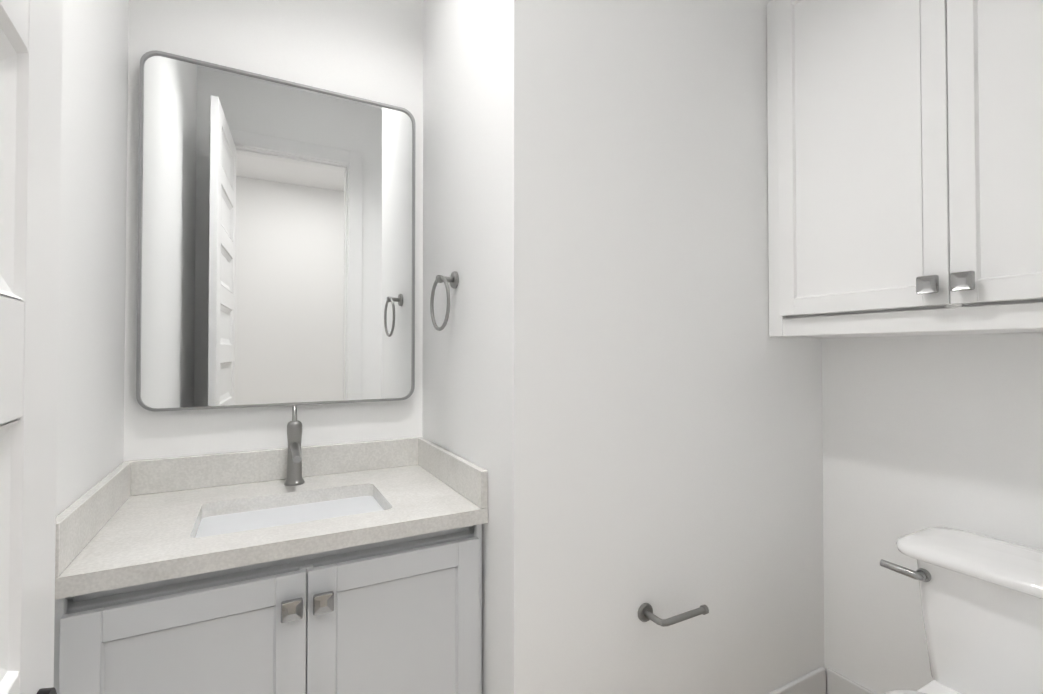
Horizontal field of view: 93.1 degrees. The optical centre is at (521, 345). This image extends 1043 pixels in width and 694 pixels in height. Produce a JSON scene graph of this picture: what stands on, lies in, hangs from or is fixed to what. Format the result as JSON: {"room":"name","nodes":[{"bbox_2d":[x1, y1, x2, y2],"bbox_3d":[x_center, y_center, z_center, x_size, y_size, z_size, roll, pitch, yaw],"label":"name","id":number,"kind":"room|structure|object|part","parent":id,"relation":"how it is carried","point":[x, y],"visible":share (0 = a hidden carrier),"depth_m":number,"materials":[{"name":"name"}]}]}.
{"room":"bathroom","nodes":[
{"label":"bathroom","id":0,"kind":"room"},
{"bbox_2d":[56,0,1042,693],"bbox_3d":[0.492,-0.239,0.130,5.640,3.050,4.134,0,-1,-28],"label":"wall","id":1,"kind":"structure","parent":0,"point":[624,400],"depth_m":1.45,"materials":[{"name":"white paint"}]},
{"bbox_2d":[0,0,62,693],"bbox_3d":[-0.317,-0.006,0.220,0.155,2.574,0.700,1,-1,-33],"label":"door","id":2,"kind":"structure","parent":1,"relation":"in","point":[30,89],"depth_m":0.44,"materials":[{"name":"white paint"}]},
{"bbox_3d":[-0.456,0.360,0.432,0.155,0.068,0.184,1,-1,-33],"label":"handle","id":3,"kind":"part","parent":2,"relation":"part of","materials":[{"name":"black metal"}]},
{"bbox_2d":[136,50,414,411],"bbox_3d":[-0.765,-0.339,1.649,0.823,1.074,0.030,0,-1,-28],"label":"mirror","id":4,"kind":"object","parent":1,"relation":"attached to","point":[276,244],"visible":1,"depth_m":1.61,"materials":[{"name":"silver metal"}]},
{"bbox_2d":[430,271,458,330],"bbox_3d":[-0.235,-0.139,1.542,0.063,0.188,0.171,0,-1,-28],"label":"towel ring","id":5,"kind":"object","parent":1,"relation":"attached to","point":[453,279],"visible":1,"depth_m":1.53,"materials":[{"name":"silver metal"}]},
{"bbox_2d":[638,603,708,626],"bbox_3d":[0.426,0.746,1.380,0.191,0.050,0.082,0,-1,-28],"label":"toilet paper holder","id":6,"kind":"object","parent":1,"relation":"attached to","point":[645,612],"visible":1,"depth_m":1.36,"materials":[{"name":"silver metal"}]},
{"bbox_2d":[768,667,830,693],"bbox_3d":[0.533,1.224,1.467,1.270,0.163,0.019,0,-1,-28],"label":"baseboard","id":7,"kind":"structure","parent":1,"relation":"attached to","point":[813,682],"depth_m":1.71,"materials":[{"name":"white paint"}]},
{"bbox_2d":[829,669,875,693],"bbox_3d":[1.334,1.221,1.293,0.019,0.163,0.990,0,-1,-28],"label":"baseboard","id":8,"kind":"structure","parent":1,"relation":"attached to","point":[839,684],"depth_m":1.70,"materials":[{"name":"white paint"}]},
{"bbox_2d":[767,0,1042,337],"bbox_3d":[1.166,-0.596,1.279,0.350,1.123,0.988,0,-1,-28],"label":"upper cabinet","id":9,"kind":"object","parent":1,"relation":"attached to","point":[905,167],"visible":1,"depth_m":1.30,"materials":[{"name":"white paint"}]},
{"bbox_3d":[0.492,1.336,0.107,5.640,0.100,4.134,0,-1,-28],"label":"floor","id":10,"kind":"structure","parent":0,"visible":0},
{"bbox_2d":[54,406,487,693],"bbox_3d":[-0.621,0.748,1.370,0.891,1.112,0.630,0,-1,-28],"label":"bathroom vanity","id":11,"kind":"object","parent":10,"relation":"on","point":[294,567],"visible":0.98,"depth_m":1.18,"materials":[{"name":"white paint"}]},
{"bbox_2d":[55,437,487,598],"bbox_3d":[-0.626,0.407,1.384,0.891,0.139,0.609,0,-1,-28],"label":"countertop","id":12,"kind":"structure","parent":11,"relation":"on","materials":[{"name":"stone"}]},
{"bbox_2d":[284,406,304,485],"bbox_3d":[-0.701,0.317,1.532,0.060,0.245,0.155,0,-1,-28],"label":"faucet","id":13,"kind":"object","parent":12,"relation":"on","point":[294,427],"depth_m":1.55,"materials":[{"name":"silver metal"}]},
{"bbox_2d":[880,527,1042,693],"bbox_3d":[0.937,0.909,1.035,0.952,0.781,0.545,0,-1,-28],"label":"toilet","id":14,"kind":"object","parent":10,"relation":"on","point":[982,603],"visible":1,"depth_m":1.23,"materials":[{"name":"white ceramic"}]}
]}

